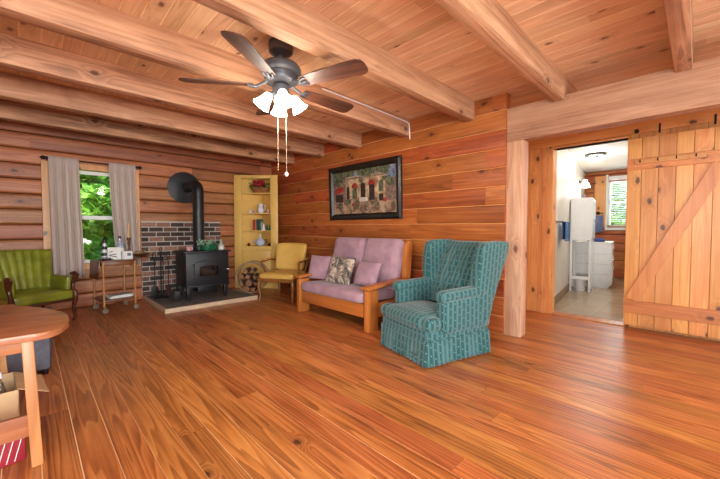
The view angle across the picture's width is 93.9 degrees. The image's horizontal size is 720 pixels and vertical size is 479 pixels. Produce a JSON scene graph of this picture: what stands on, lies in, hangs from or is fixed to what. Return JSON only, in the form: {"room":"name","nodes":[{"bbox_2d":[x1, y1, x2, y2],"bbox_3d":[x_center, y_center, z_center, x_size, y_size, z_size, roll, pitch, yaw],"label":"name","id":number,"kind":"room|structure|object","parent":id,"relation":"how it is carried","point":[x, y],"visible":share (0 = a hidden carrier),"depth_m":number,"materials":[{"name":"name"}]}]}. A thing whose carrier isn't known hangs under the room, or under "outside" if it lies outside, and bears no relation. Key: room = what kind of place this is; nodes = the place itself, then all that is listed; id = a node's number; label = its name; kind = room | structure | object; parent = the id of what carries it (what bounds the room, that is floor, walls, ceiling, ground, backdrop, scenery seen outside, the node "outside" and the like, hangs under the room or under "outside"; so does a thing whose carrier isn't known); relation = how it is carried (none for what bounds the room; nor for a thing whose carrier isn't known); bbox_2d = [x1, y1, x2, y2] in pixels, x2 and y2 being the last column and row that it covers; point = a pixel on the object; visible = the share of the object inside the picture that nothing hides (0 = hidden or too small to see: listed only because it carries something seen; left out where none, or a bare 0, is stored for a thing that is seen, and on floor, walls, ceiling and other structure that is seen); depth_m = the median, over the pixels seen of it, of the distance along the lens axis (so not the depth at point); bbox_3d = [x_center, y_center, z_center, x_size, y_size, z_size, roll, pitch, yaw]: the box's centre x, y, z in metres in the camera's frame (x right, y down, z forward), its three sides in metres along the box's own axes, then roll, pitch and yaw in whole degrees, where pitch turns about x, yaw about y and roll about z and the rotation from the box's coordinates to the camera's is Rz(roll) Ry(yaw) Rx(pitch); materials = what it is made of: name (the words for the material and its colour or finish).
{"room":"living room","nodes":[
{"label":"living room","id":0,"kind":"room"},
{"bbox_2d":[0,120,270,310],"bbox_3d":[-3.802,-0.313,5.120,5.600,2.575,0.140,-2,3,-45],"label":"wall","id":1,"kind":"structure","parent":0,"point":[21,145],"depth_m":5.07,"materials":[{"name":"brown wood"}]},
{"bbox_2d":[39,155,141,168],"bbox_3d":[-3.846,-1.107,4.875,1.168,0.060,0.114,-2,3,-45],"label":"curtain rod","id":2,"kind":"object","parent":1,"relation":"attached to","point":[41,156],"visible":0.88,"depth_m":4.79,"materials":[{"name":"metal"}]},
{"bbox_2d":[48,156,84,277],"bbox_3d":[-4.034,-0.290,4.626,0.348,1.667,0.076,-2,3,-45],"label":"curtain","id":3,"kind":"object","parent":2,"relation":"hanging from","point":[67,246],"visible":0.91,"depth_m":4.62,"materials":[{"name":"beige fabric"}]},
{"bbox_2d":[109,162,139,266],"bbox_3d":[-3.564,-0.366,5.095,0.367,1.547,0.078,-2,3,-45],"label":"curtain","id":4,"kind":"object","parent":2,"relation":"hanging from","point":[122,177],"visible":0.76,"depth_m":5.10,"materials":[{"name":"beige fabric"}]},
{"bbox_2d":[41,160,140,269],"bbox_3d":[-3.930,-0.325,4.972,1.120,1.510,0.170,-2,3,-45],"label":"window","id":5,"kind":"structure","parent":1,"relation":"in","point":[84,169],"depth_m":4.79,"materials":[{"name":"brown wood"}]},
{"bbox_2d":[140,221,220,295],"bbox_3d":[-3.035,0.290,5.788,1.250,1.200,0.079,-2,3,-45],"label":"brick wall","id":6,"kind":"structure","parent":1,"relation":"attached to","point":[170,236],"depth_m":5.55,"materials":[{"name":"brown brick"}]},
{"bbox_2d":[0,278,719,478],"bbox_3d":[1.457,1.043,4.325,11.900,0.080,8.650,-2,3,-45],"label":"floor","id":7,"kind":"structure","parent":0,"point":[266,388],"depth_m":2.24,"materials":[{"name":"brown wood"}]},
{"bbox_2d":[0,438,25,467],"bbox_3d":[-1.835,1.026,1.580,0.163,0.140,0.360,2,3,39],"label":"gift bag","id":8,"kind":"object","parent":7,"relation":"on","point":[13,452],"visible":0.55,"depth_m":1.63,"materials":[{"name":"red paper"}]},
{"bbox_2d":[0,440,20,464],"bbox_3d":[-1.702,1.025,1.616,0.003,0.117,0.116,2,3,39],"label":"print","id":9,"kind":"object","parent":8,"relation":"attached to","point":[20,440],"depth_m":1.63},
{"bbox_2d":[0,372,48,420],"bbox_3d":[-2.147,0.966,1.940,0.360,0.238,0.486,2,3,41],"label":"cardboard box","id":10,"kind":"object","parent":7,"relation":"on","point":[13,381],"visible":0.72,"depth_m":1.93,"materials":[{"name":"beige cardboard"}]},
{"bbox_2d":[0,372,6,392],"bbox_3d":[-2.054,0.916,1.911,0.066,0.322,0.066,-2,3,-45],"label":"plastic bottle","id":11,"kind":"object","parent":10,"relation":"on","point":[4,388],"visible":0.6,"depth_m":1.93,"materials":[{"name":"white plastic"}]},
{"bbox_2d":[6,307,52,374],"bbox_3d":[-2.742,0.827,2.662,0.450,0.465,0.450,-2,3,-41],"label":"ottoman","id":12,"kind":"object","parent":7,"relation":"on","point":[43,349],"visible":0.3,"depth_m":2.60,"materials":[{"name":"grey fabric"}]},
{"bbox_2d":[0,304,68,467],"bbox_3d":[-2.218,0.770,1.631,1.204,0.651,1.005,-2,3,-45],"label":"side table","id":13,"kind":"object","parent":7,"relation":"on","point":[20,326],"visible":0.97,"depth_m":1.61,"materials":[{"name":"brown wood"}]},
{"bbox_2d":[0,249,79,319],"bbox_3d":[-4.014,0.575,4.062,0.801,0.888,0.712,1,2,22],"label":"armchair","id":14,"kind":"object","parent":7,"relation":"on","point":[26,277],"visible":0.98,"depth_m":4.14,"materials":[{"name":"green fabric"}]},
{"bbox_2d":[89,256,150,313],"bbox_3d":[-3.415,0.622,4.821,0.470,0.725,0.653,1,2,37],"label":"cart","id":15,"kind":"object","parent":7,"relation":"on","point":[95,264],"visible":0.91,"depth_m":4.64,"materials":[{"name":"brown wood"}]},
{"bbox_2d":[101,236,106,256],"bbox_3d":[-3.571,0.117,4.698,0.100,0.325,0.098,-2,3,-45],"label":"lighthouse figurine","id":16,"kind":"object","parent":15,"relation":"on","point":[104,247],"visible":0.84,"depth_m":4.68,"materials":[{"name":"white ceramic"}]},
{"bbox_2d":[98,257,113,260],"bbox_3d":[-3.439,0.260,4.546,0.176,0.048,0.176,-2,3,-45],"label":"dish","id":17,"kind":"object","parent":15,"relation":"on","point":[101,258],"visible":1,"depth_m":4.51,"materials":[{"name":"brown wood"}]},
{"bbox_2d":[107,247,120,259],"bbox_3d":[-3.448,0.194,4.708,0.081,0.169,0.150,1,2,37],"label":"greeting card","id":18,"kind":"object","parent":15,"relation":"on","point":[113,252],"visible":0.93,"depth_m":4.69,"materials":[{"name":"white paper"}]},
{"bbox_2d":[94,296,134,301],"bbox_3d":[-3.469,0.823,4.757,0.430,0.020,0.390,1,2,37],"label":"shelf","id":19,"kind":"object","parent":15,"relation":"attached to","point":[130,298],"depth_m":4.65,"materials":[{"name":"brown wood"}]},
{"bbox_2d":[105,294,132,298],"bbox_3d":[-3.421,0.802,4.770,0.202,0.017,0.282,1,2,37],"label":"magazine","id":20,"kind":"object","parent":15,"relation":"on","point":[131,294],"visible":0.46,"depth_m":4.69,"materials":[{"name":"white paper"}]},
{"bbox_2d":[105,292,133,297],"bbox_3d":[-3.422,0.782,4.784,0.202,0.017,0.282,1,2,31],"label":"magazine","id":21,"kind":"object","parent":20,"relation":"on","point":[121,293],"visible":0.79,"depth_m":4.74,"materials":[{"name":"white paper"}]},
{"bbox_2d":[116,236,123,258],"bbox_3d":[-3.472,0.111,4.861,0.102,0.325,0.102,-2,3,-45],"label":"glass bottle","id":22,"kind":"object","parent":15,"relation":"on","point":[119,244],"visible":0.62,"depth_m":4.84,"materials":[{"name":"clear glass"}]},
{"bbox_2d":[122,251,132,258],"bbox_3d":[-3.317,0.221,4.788,0.059,0.110,0.120,1,2,31],"label":"photo card","id":23,"kind":"object","parent":15,"relation":"on","point":[125,254],"visible":0.98,"depth_m":4.77,"materials":[{"name":"white paper"}]},
{"bbox_2d":[126,238,130,250],"bbox_3d":[-3.357,0.123,4.881,0.084,0.300,0.083,-2,3,-45],"label":"candlestick","id":24,"kind":"object","parent":15,"relation":"on","point":[128,239],"visible":0.62,"depth_m":4.87,"materials":[{"name":"brown wood"}]},
{"bbox_2d":[133,250,149,255],"bbox_3d":[-3.275,0.206,5.023,0.119,0.088,0.255,1,2,37],"label":"dish","id":25,"kind":"object","parent":15,"relation":"on","point":[137,253],"visible":0.99,"depth_m":5.00,"materials":[{"name":"brown wood"}]},
{"bbox_2d":[143,287,257,313],"bbox_3d":[-2.566,0.935,5.406,1.340,0.062,1.248,-2,3,-45],"label":"hearth","id":26,"kind":"object","parent":7,"relation":"on","point":[204,299],"visible":0.96,"depth_m":5.13,"materials":[{"name":"stone"}]},
{"bbox_2d":[153,247,169,298],"bbox_3d":[-3.123,0.512,5.272,0.224,0.798,0.224,-2,3,-45],"label":"stand","id":27,"kind":"object","parent":26,"relation":"on","point":[161,296],"visible":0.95,"depth_m":5.26,"materials":[{"name":"metal"}]},
{"bbox_2d":[152,252,158,296],"bbox_3d":[-3.166,0.536,5.181,0.100,0.703,0.014,-2,3,-45],"label":"shovel","id":28,"kind":"object","parent":27,"relation":"hanging from","point":[155,292],"visible":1,"depth_m":5.18,"materials":[{"name":"metal"}]},
{"bbox_2d":[161,252,165,295],"bbox_3d":[-3.038,0.536,5.201,0.067,0.703,0.012,-2,3,-45],"label":"poker","id":29,"kind":"object","parent":27,"relation":"hanging from","point":[162,252],"visible":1,"depth_m":5.20,"materials":[{"name":"metal"}]},
{"bbox_2d":[166,251,171,295],"bbox_3d":[-3.030,0.532,5.314,0.090,0.703,0.053,-2,3,-45],"label":"brush","id":30,"kind":"object","parent":27,"relation":"hanging from","point":[168,289],"visible":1,"depth_m":5.31,"materials":[{"name":"metal"}]},
{"bbox_2d":[173,282,180,300],"bbox_3d":[-2.731,0.777,5.015,0.109,0.281,0.036,-1,2,-30],"label":"pan","id":31,"kind":"object","parent":26,"relation":"on","point":[177,296],"visible":1,"depth_m":5.00,"materials":[{"name":"metal"}]},
{"bbox_2d":[173,249,230,300],"bbox_3d":[-2.489,0.539,5.335,0.700,0.738,0.582,-2,3,-45],"label":"wood stove","id":32,"kind":"object","parent":26,"relation":"on","point":[196,270],"visible":0.95,"depth_m":5.15,"materials":[{"name":"black metal"}]},
{"bbox_2d":[167,172,203,249],"bbox_3d":[-2.795,-0.493,5.560,0.530,1.309,0.632,-2,3,-45],"label":"pipe","id":33,"kind":"object","parent":32,"relation":"on","point":[183,187],"visible":0.96,"depth_m":5.42,"materials":[{"name":"black metal"}]},
{"bbox_2d":[196,238,217,249],"bbox_3d":[-2.419,0.073,5.355,0.322,0.190,0.188,-2,3,-45],"label":"potted plant","id":34,"kind":"object","parent":32,"relation":"on","point":[204,246],"visible":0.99,"depth_m":5.30,"materials":[{"name":"green plant"}]},
{"bbox_2d":[218,239,223,249],"bbox_3d":[-2.280,0.075,5.514,0.100,0.175,0.100,-2,3,-45],"label":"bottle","id":35,"kind":"object","parent":32,"relation":"on","point":[220,245],"visible":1,"depth_m":5.48,"materials":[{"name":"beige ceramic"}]},
{"bbox_2d":[235,261,268,292],"bbox_3d":[-1.826,0.629,5.714,0.522,0.522,0.262,0,2,-7],"label":"hoop","id":36,"kind":"object","parent":26,"relation":"on","point":[254,262],"visible":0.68,"depth_m":5.60,"materials":[{"name":"wood"}]},
{"bbox_2d":[243,284,252,291],"bbox_3d":[-1.901,0.815,5.714,0.103,0.100,0.315,0,2,-7],"label":"log","id":37,"kind":"object","parent":36,"relation":"in","point":[246,288],"visible":0.77,"depth_m":5.56,"materials":[{"name":"brown wood"}]},
{"bbox_2d":[239,279,246,285],"bbox_3d":[-1.974,0.720,5.690,0.081,0.075,0.338,0,2,-7],"label":"log","id":38,"kind":"object","parent":37,"relation":"on","point":[243,282],"visible":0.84,"depth_m":5.58,"materials":[{"name":"brown wood"}]},
{"bbox_2d":[239,273,247,278],"bbox_3d":[-1.975,0.612,5.699,0.082,0.084,0.315,0,2,-7],"label":"log","id":39,"kind":"object","parent":38,"relation":"on","point":[242,276],"visible":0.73,"depth_m":5.54,"materials":[{"name":"brown wood"}]},
{"bbox_2d":[246,277,255,285],"bbox_3d":[-1.857,0.716,5.710,0.106,0.107,0.326,0,2,-7],"label":"log","id":40,"kind":"object","parent":37,"relation":"on","point":[250,281],"visible":0.84,"depth_m":5.55,"materials":[{"name":"brown wood"}]},
{"bbox_2d":[245,273,253,279],"bbox_3d":[-1.871,0.613,5.696,0.088,0.088,0.344,0,2,-7],"label":"log","id":41,"kind":"object","parent":40,"relation":"on","point":[248,276],"visible":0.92,"depth_m":5.56,"materials":[{"name":"brown wood"}]},
{"bbox_2d":[243,267,250,273],"bbox_3d":[-1.913,0.522,5.697,0.081,0.082,0.327,0,2,-7],"label":"log","id":42,"kind":"object","parent":41,"relation":"on","point":[245,271],"visible":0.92,"depth_m":5.54,"materials":[{"name":"brown wood"}]},
{"bbox_2d":[234,175,277,287],"bbox_3d":[-1.970,-0.150,6.580,0.830,2.150,0.412,0,2,0],"label":"tall cabinet","id":43,"kind":"object","parent":7,"relation":"on","point":[245,200],"visible":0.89,"depth_m":6.40,"materials":[{"name":"yellow paint"}]},
{"bbox_2d":[242,193,269,195],"bbox_3d":[-1.971,-0.884,6.564,0.768,0.018,0.385,0,2,0],"label":"shelf","id":44,"kind":"object","parent":43,"relation":"attached to","point":[243,194],"depth_m":6.52,"materials":[{"name":"yellow paint"}]},
{"bbox_2d":[242,213,269,214],"bbox_3d":[-1.971,-0.499,6.577,0.768,0.018,0.385,0,2,0],"label":"shelf","id":45,"kind":"object","parent":43,"relation":"attached to","point":[242,213],"depth_m":6.43,"materials":[{"name":"yellow paint"}]},
{"bbox_2d":[242,245,270,246],"bbox_3d":[-1.971,0.130,6.598,0.768,0.018,0.385,0,2,0],"label":"shelf","id":46,"kind":"object","parent":43,"relation":"attached to","point":[242,245],"depth_m":6.41,"materials":[{"name":"yellow paint"}]},
{"bbox_2d":[249,180,269,192],"bbox_3d":[-1.943,-1.025,6.497,0.449,0.267,0.236,0,2,0],"label":"flower basket","id":47,"kind":"object","parent":43,"relation":"on","point":[258,183],"visible":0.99,"depth_m":6.44,"materials":[{"name":"brown wicker"}]},
{"bbox_2d":[253,234,267,245],"bbox_3d":[-1.936,0.003,6.519,0.226,0.240,0.190,-2,3,-39],"label":"teapot","id":48,"kind":"object","parent":43,"relation":"on","point":[260,241],"visible":1,"depth_m":6.47,"materials":[{"name":"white ceramic"}]},
{"bbox_2d":[257,204,265,212],"bbox_3d":[-1.918,-0.599,6.503,0.138,0.185,0.120,1,2,37],"label":"pitcher","id":49,"kind":"object","parent":43,"relation":"on","point":[260,206],"visible":0.95,"depth_m":6.47,"materials":[{"name":"white ceramic"}]},
{"bbox_2d":[257,243,308,302],"bbox_3d":[-1.229,0.517,5.517,0.708,0.905,0.695,1,2,15],"label":"accent chair","id":50,"kind":"object","parent":7,"relation":"on","point":[290,258],"visible":0.92,"depth_m":5.63,"materials":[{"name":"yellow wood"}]},
{"bbox_2d":[294,237,412,332],"bbox_3d":[-0.112,0.492,4.407,0.830,1.016,1.430,-2,3,-45],"label":"loveseat","id":51,"kind":"object","parent":7,"relation":"on","point":[393,255],"visible":0.8,"depth_m":4.15,"materials":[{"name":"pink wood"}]},
{"bbox_2d":[308,255,331,279],"bbox_3d":[-0.566,0.389,4.715,0.356,0.323,0.168,1,2,31],"label":"throw pillow","id":52,"kind":"object","parent":51,"relation":"on","point":[319,265],"visible":0.77,"depth_m":4.65,"materials":[{"name":"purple fabric"}]},
{"bbox_2d":[325,255,355,284],"bbox_3d":[-0.257,0.400,4.402,0.422,0.374,0.190,1,2,33],"label":"throw pillow","id":53,"kind":"object","parent":51,"relation":"on","point":[340,270],"visible":0.92,"depth_m":4.33,"materials":[{"name":"fabric"}]},
{"bbox_2d":[301,280,394,302],"bbox_3d":[-0.183,0.650,4.343,0.611,0.171,1.170,-2,3,-45],"label":"seat cushion","id":54,"kind":"object","parent":51,"relation":"on","point":[332,292],"depth_m":4.10,"materials":[{"name":"purple fabric"}]},
{"bbox_2d":[333,237,366,282],"bbox_3d":[-0.161,0.291,4.792,0.273,0.641,0.620,-2,3,-45],"label":"cushion","id":55,"kind":"object","parent":51,"relation":"on","point":[349,247],"depth_m":4.66,"materials":[{"name":"purple fabric"}]},
{"bbox_2d":[354,261,380,285],"bbox_3d":[0.088,0.420,4.096,0.167,0.283,0.398,-1,2,-37],"label":"throw pillow","id":56,"kind":"object","parent":51,"relation":"on","point":[367,273],"visible":0.85,"depth_m":4.02,"materials":[{"name":"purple fabric"}]},
{"bbox_2d":[363,238,403,290],"bbox_3d":[0.278,0.306,4.348,0.273,0.641,0.620,-2,3,-45],"label":"cushion","id":57,"kind":"object","parent":51,"relation":"on","point":[388,252],"depth_m":4.19,"materials":[{"name":"purple fabric"}]},
{"bbox_2d":[381,239,508,367],"bbox_3d":[0.788,0.520,3.236,0.991,1.020,0.798,-1,2,-30],"label":"chair","id":58,"kind":"object","parent":7,"relation":"on","point":[441,316],"visible":1,"depth_m":3.02,"materials":[{"name":"teal fabric"}]},
{"bbox_2d":[385,300,436,330],"bbox_3d":[0.588,0.688,3.151,0.544,0.164,0.570,-1,2,-30],"label":"seat cushion","id":59,"kind":"object","parent":58,"relation":"on","point":[410,315],"depth_m":3.03,"materials":[{"name":"teal fabric"}]},
{"bbox_2d":[504,139,527,337],"bbox_3d":[1.662,-0.003,3.591,0.150,2.060,0.185,-2,3,-45],"label":"support post","id":60,"kind":"object","parent":7,"relation":"on","point":[517,151],"visible":0.99,"depth_m":3.53,"materials":[{"name":"brown wood"}]},
{"bbox_2d":[507,56,719,141],"bbox_3d":[2.925,-1.163,2.272,0.150,0.350,3.775,-2,3,-45],"label":"header beam","id":61,"kind":"structure","parent":60,"relation":"on","point":[666,93],"depth_m":2.87,"materials":[{"name":"brown wood"}]},
{"bbox_2d":[574,279,585,290],"bbox_3d":[4.043,0.822,6.177,0.188,0.235,0.188,2,3,39],"label":"waste bin","id":62,"kind":"object","parent":7,"relation":"on","point":[579,284],"visible":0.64,"depth_m":6.11,"materials":[{"name":"white paint"}]},
{"bbox_2d":[576,273,587,289],"bbox_3d":[4.196,0.792,6.336,0.200,0.286,0.210,2,3,39],"label":"step stool","id":63,"kind":"object","parent":7,"relation":"on","point":[577,274],"visible":0.62,"depth_m":6.25,"materials":[{"name":"grey plastic"}]},
{"bbox_2d":[569,197,595,292],"bbox_3d":[4.136,0.092,6.219,0.362,1.690,0.520,2,3,39],"label":"cabinet","id":64,"kind":"object","parent":7,"relation":"on","point":[583,210],"visible":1,"depth_m":6.04,"materials":[{"name":"white paint"}]},
{"bbox_2d":[548,311,625,326],"bbox_3d":[2.869,1.004,4.268,0.190,0.022,0.815,-2,3,-45],"label":"threshold","id":65,"kind":"object","parent":7,"relation":"on","point":[606,321],"depth_m":4.23,"materials":[{"name":"brown wood"}]},
{"bbox_2d":[575,240,614,287],"bbox_3d":[4.782,0.476,6.842,0.641,0.880,0.824,2,3,39],"label":"dresser","id":66,"kind":"object","parent":7,"relation":"on","point":[603,254],"visible":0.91,"depth_m":6.49,"materials":[{"name":"white paint"}]},
{"bbox_2d":[588,238,604,241],"bbox_3d":[4.659,0.005,6.617,0.284,0.077,0.241,2,3,39],"label":"folded cloth","id":67,"kind":"object","parent":66,"relation":"on","point":[596,239],"visible":0.71,"depth_m":6.50,"materials":[{"name":"blue fabric"}]},
{"bbox_2d":[0,0,719,143],"bbox_3d":[-0.303,-1.541,2.496,6.950,0.060,8.650,-2,3,-45],"label":"ceiling","id":68,"kind":"structure","parent":0,"point":[592,43],"depth_m":2.58,"materials":[{"name":"brown wood"}]},
{"bbox_2d":[0,99,293,164],"bbox_3d":[-3.244,-1.475,4.451,5.510,0.223,0.140,-2,3,-45],"label":"ceiling beam","id":69,"kind":"structure","parent":68,"relation":"attached to","point":[11,111],"depth_m":4.50,"materials":[{"name":"brown wood"}]},
{"bbox_2d":[0,71,323,157],"bbox_3d":[-2.611,-1.453,3.811,5.510,0.223,0.140,-2,3,-45],"label":"ceiling beam","id":70,"kind":"structure","parent":68,"relation":"attached to","point":[16,88],"depth_m":3.81,"materials":[{"name":"brown wood"}]},
{"bbox_2d":[0,32,361,148],"bbox_3d":[-1.979,-1.431,3.171,5.510,0.223,0.130,-2,3,-45],"label":"ceiling beam","id":71,"kind":"structure","parent":68,"relation":"attached to","point":[18,54],"depth_m":3.09,"materials":[{"name":"brown wood"}]},
{"bbox_2d":[0,0,409,137],"bbox_3d":[-1.346,-1.409,2.532,5.510,0.223,0.130,-2,3,-45],"label":"ceiling beam","id":72,"kind":"structure","parent":68,"relation":"attached to","point":[89,21],"depth_m":2.37,"materials":[{"name":"brown wood"}]},
{"bbox_2d":[322,88,409,139],"bbox_3d":[0.139,-1.418,3.893,1.455,0.248,0.018,-2,3,-45],"label":"cable","id":73,"kind":"object","parent":72,"relation":"attached to","point":[322,88],"visible":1,"depth_m":3.87,"materials":[{"name":"paint"}]},
{"bbox_2d":[178,30,367,176],"bbox_3d":[-0.566,-1.002,2.627,1.342,1.028,1.403,-2,3,-45],"label":"ceiling fan","id":74,"kind":"object","parent":68,"relation":"hanging from","point":[281,73],"visible":0.98,"depth_m":2.49,"materials":[{"name":"brown metal"}]},
{"bbox_2d":[192,0,474,121],"bbox_3d":[-0.710,-1.387,1.888,5.510,0.223,0.120,-2,3,-45],"label":"ceiling beam","id":75,"kind":"structure","parent":68,"relation":"attached to","point":[292,22],"depth_m":2.37,"materials":[{"name":"brown wood"}]},
{"bbox_2d":[434,0,577,101],"bbox_3d":[0.378,-1.381,1.705,6.800,0.223,0.100,-2,3,-45],"label":"ceiling beam","id":76,"kind":"structure","parent":68,"relation":"attached to","point":[487,20],"depth_m":2.29,"materials":[{"name":"brown wood"}]},
{"bbox_2d":[663,0,693,72],"bbox_3d":[0.983,-1.360,1.094,6.800,0.223,0.100,-2,3,-45],"label":"ceiling beam","id":77,"kind":"structure","parent":68,"relation":"attached to","point":[678,13],"depth_m":2.09,"materials":[{"name":"brown wood"}]},
{"bbox_2d":[271,92,511,334],"bbox_3d":[-0.135,-0.321,5.350,0.140,2.575,4.889,-2,3,-45],"label":"wall","id":78,"kind":"structure","parent":0,"point":[454,170],"depth_m":4.25,"materials":[{"name":"brown wood"}]},
{"bbox_2d":[329,155,402,219],"bbox_3d":[0.026,-0.722,5.030,0.076,0.846,1.500,-2,3,-45],"label":"framed picture","id":79,"kind":"object","parent":78,"relation":"attached to","point":[372,189],"visible":1,"depth_m":4.95,"materials":[{"name":"black paint"}]},
{"bbox_2d":[554,149,584,296],"bbox_3d":[4.024,-0.311,6.468,0.100,2.480,4.750,2,3,39],"label":"wall","id":80,"kind":"structure","parent":0,"point":[569,172],"depth_m":5.66,"materials":[{"name":"beige paint"}]},
{"bbox_2d":[554,284,568,305],"bbox_3d":[3.310,0.902,5.523,0.016,0.120,2.280,2,3,39],"label":"baseboard","id":81,"kind":"structure","parent":80,"relation":"attached to","point":[564,290],"depth_m":5.47,"materials":[{"name":"brown wood"}]},
{"bbox_2d":[579,178,589,187],"bbox_3d":[4.747,-1.195,7.107,0.194,0.162,0.450,2,3,39],"label":"wall sconce","id":82,"kind":"object","parent":80,"relation":"attached to","point":[585,184],"visible":1,"depth_m":6.98,"materials":[{"name":"glass"}]},
{"bbox_2d":[567,140,627,172],"bbox_3d":[4.720,-1.562,5.880,4.950,0.060,3.000,-2,3,-45],"label":"ceiling","id":83,"kind":"structure","parent":0,"point":[616,158],"depth_m":6.25,"materials":[{"name":"white paint"}]},
{"bbox_2d":[584,152,606,161],"bbox_3d":[4.236,-1.480,6.051,0.340,0.115,0.340,-2,3,-45],"label":"ceiling light","id":84,"kind":"object","parent":83,"relation":"attached to","point":[591,157],"visible":1,"depth_m":5.98,"materials":[{"name":"glass"}]},
{"bbox_2d":[585,169,626,277],"bbox_3d":[6.267,-0.344,7.416,0.150,2.480,3.050,-2,3,-45],"label":"wall","id":85,"kind":"structure","parent":0,"point":[618,236],"depth_m":7.73,"materials":[{"name":"brown wood"}]},
{"bbox_2d":[594,174,625,229],"bbox_3d":[5.946,-0.847,7.630,0.100,1.370,1.030,-2,3,-45],"label":"window","id":86,"kind":"structure","parent":85,"relation":"in","point":[602,194],"depth_m":7.83,"materials":[{"name":"brown wood"}]},
{"bbox_2d":[608,175,626,221],"bbox_3d":[5.988,-0.867,7.559,0.050,1.164,0.650,-2,3,-45],"label":"window blind","id":87,"kind":"object","parent":86,"relation":"attached to","point":[620,177],"visible":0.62,"depth_m":7.65,"materials":[{"name":"white paint"}]},
{"bbox_2d":[526,121,719,341],"bbox_3d":[3.676,-0.255,3.415,0.140,2.575,4.300,-2,3,-45],"label":"wall","id":88,"kind":"structure","parent":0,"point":[535,157],"depth_m":4.59,"materials":[{"name":"brown wood"}]},
{"bbox_2d":[528,108,719,325],"bbox_3d":[3.732,-0.137,3.348,0.180,2.345,3.920,-2,3,-45],"label":"door frame","id":89,"kind":"structure","parent":88,"relation":"attached to","point":[549,154],"depth_m":4.44,"materials":[{"name":"brown wood"}]},
{"bbox_2d":[623,126,719,338],"bbox_3d":[3.498,-0.061,3.329,0.114,2.105,1.378,-2,3,-45],"label":"barn door","id":90,"kind":"structure","parent":88,"relation":"attached to","point":[652,298],"depth_m":3.54,"materials":[{"name":"brown wood"}]},
{"bbox_2d":[634,114,716,133],"bbox_3d":[3.272,-1.191,3.512,0.034,0.100,0.630,-2,3,-45],"label":"hangers","id":91,"kind":"object","parent":90,"relation":"attached to","point":[636,131],"visible":1,"depth_m":3.59,"materials":[{"name":"metal"}]},
{"bbox_3d":[3.138,-0.269,5.224,0.069,0.056,0.736,2,3,39],"label":"towel bar","id":92,"kind":"object","parent":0,"visible":0},
{"bbox_2d":[562,222,569,241],"bbox_3d":[3.242,-0.126,5.287,0.061,0.305,0.421,2,3,39],"label":"bath towel","id":93,"kind":"object","parent":92,"relation":"hanging from","point":[565,226],"visible":1,"depth_m":5.22,"materials":[{"name":"blue fabric"}]},
{"bbox_3d":[5.591,-0.621,7.899,0.058,0.078,0.220,-2,3,-45],"label":"towel hook","id":94,"kind":"object","parent":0,"visible":0},
{"bbox_2d":[595,215,602,231],"bbox_3d":[5.564,-0.371,7.880,0.061,0.392,0.212,-2,3,-45],"label":"hand towel","id":95,"kind":"object","parent":94,"relation":"hanging from","point":[599,218],"visible":0.66,"depth_m":7.83,"materials":[{"name":"blue fabric"}]},
{"label":"outside","id":96,"kind":"structure","parent":0,"visible":0},
{"label":"ground","id":97,"kind":"structure","parent":96,"visible":0},
{"bbox_2d":[79,170,109,245],"bbox_3d":[-7.482,-0.464,8.262,3.989,4.606,3.853,0,2,4],"label":"leafy tree","id":98,"kind":"object","parent":97,"relation":"on","point":[87,179],"visible":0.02,"depth_m":7.64,"materials":[{"name":"green plant"}]},
{"bbox_2d":[80,182,114,259],"bbox_3d":[-4.899,0.130,6.935,1.863,2.560,1.848,-2,3,-45],"label":"leafy shrub","id":99,"kind":"object","parent":97,"relation":"on","point":[95,199],"visible":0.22,"depth_m":6.24,"materials":[{"name":"green plant"}]},
{"bbox_2d":[611,182,626,224],"bbox_3d":[8.457,-2.150,11.709,4.854,6.605,4.144,0,2,-8],"label":"leafy tree","id":100,"kind":"object","parent":97,"relation":"on","point":[614,207],"visible":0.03,"depth_m":10.20,"materials":[{"name":"green plant"}]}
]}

